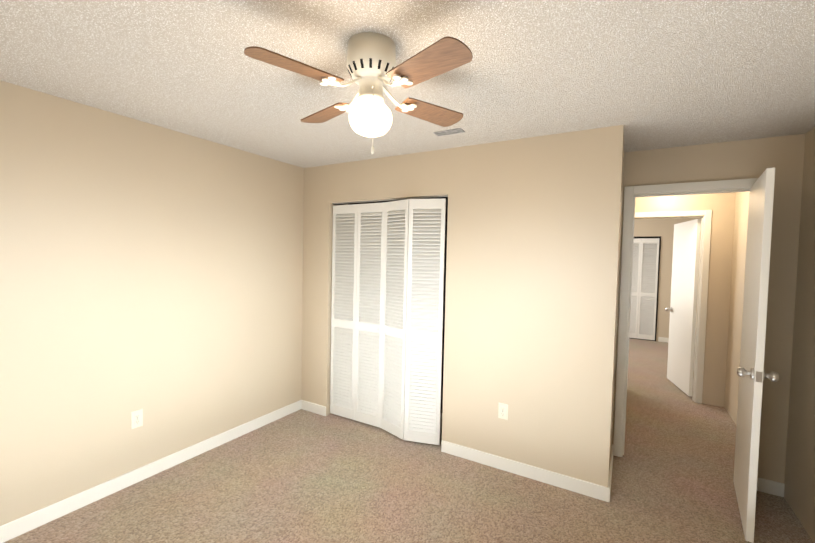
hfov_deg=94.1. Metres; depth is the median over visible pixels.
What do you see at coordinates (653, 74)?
ceiling
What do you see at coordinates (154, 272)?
wall
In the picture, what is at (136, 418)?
electrical outlet
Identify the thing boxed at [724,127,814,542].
wall
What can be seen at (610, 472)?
baseboard
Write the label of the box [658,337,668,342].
baseboard
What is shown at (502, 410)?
electrical outlet
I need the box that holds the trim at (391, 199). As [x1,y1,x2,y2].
[332,195,447,204]
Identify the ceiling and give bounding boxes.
[0,0,814,167]
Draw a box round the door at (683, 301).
[667,219,700,396]
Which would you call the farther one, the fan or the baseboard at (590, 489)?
the baseboard at (590, 489)
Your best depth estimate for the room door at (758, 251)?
2.14 m
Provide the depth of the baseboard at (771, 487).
2.56 m
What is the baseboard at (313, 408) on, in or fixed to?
attached to the wall at (533, 225)
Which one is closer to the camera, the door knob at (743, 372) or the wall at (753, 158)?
the door knob at (743, 372)
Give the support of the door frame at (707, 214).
attached to the wall at (721, 206)
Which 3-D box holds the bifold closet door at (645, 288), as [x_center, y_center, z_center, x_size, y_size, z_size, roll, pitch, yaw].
[4.372,0.322,7.725,1.240,2.060,0.063,3,2,30]
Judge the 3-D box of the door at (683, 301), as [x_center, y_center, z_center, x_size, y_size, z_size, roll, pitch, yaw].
[3.376,0.410,4.658,0.035,2.032,0.709,2,2,17]
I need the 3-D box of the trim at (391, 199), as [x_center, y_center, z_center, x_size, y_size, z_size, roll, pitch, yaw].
[-0.183,-0.623,3.320,1.216,0.009,0.035,3,2,30]
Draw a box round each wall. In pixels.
[0,80,347,525]
[301,125,623,486]
[348,134,804,482]
[609,136,624,471]
[634,218,700,340]
[635,192,735,406]
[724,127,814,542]
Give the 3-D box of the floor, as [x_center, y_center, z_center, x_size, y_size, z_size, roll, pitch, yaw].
[1.731,1.483,4.074,4.840,0.100,9.320,3,2,30]
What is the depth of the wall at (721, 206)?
4.13 m
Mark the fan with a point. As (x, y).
(374, 70)
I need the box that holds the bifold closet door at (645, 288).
[629,236,660,340]
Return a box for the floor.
[4,338,813,542]
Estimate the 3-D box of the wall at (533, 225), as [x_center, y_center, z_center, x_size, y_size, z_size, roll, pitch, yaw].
[0.165,0.232,3.142,2.735,2.400,0.110,3,2,30]
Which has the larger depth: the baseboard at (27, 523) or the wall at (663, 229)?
the wall at (663, 229)
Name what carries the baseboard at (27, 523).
attached to the wall at (154, 272)
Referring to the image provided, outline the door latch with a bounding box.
[756,371,761,382]
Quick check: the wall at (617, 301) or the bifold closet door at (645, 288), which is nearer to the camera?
the wall at (617, 301)
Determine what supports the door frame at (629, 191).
attached to the wall at (753, 158)
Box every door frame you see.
[613,178,757,456]
[635,210,711,402]
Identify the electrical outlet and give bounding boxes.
[131,409,142,428]
[498,403,507,419]
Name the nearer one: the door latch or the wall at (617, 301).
the door latch
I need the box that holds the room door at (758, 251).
[733,167,774,542]
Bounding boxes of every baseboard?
[0,400,301,542]
[301,400,325,415]
[441,440,609,501]
[608,444,613,491]
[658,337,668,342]
[757,477,784,496]
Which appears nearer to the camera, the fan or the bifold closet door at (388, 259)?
the fan
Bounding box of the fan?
[244,32,472,153]
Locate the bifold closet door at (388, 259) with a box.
[330,199,445,444]

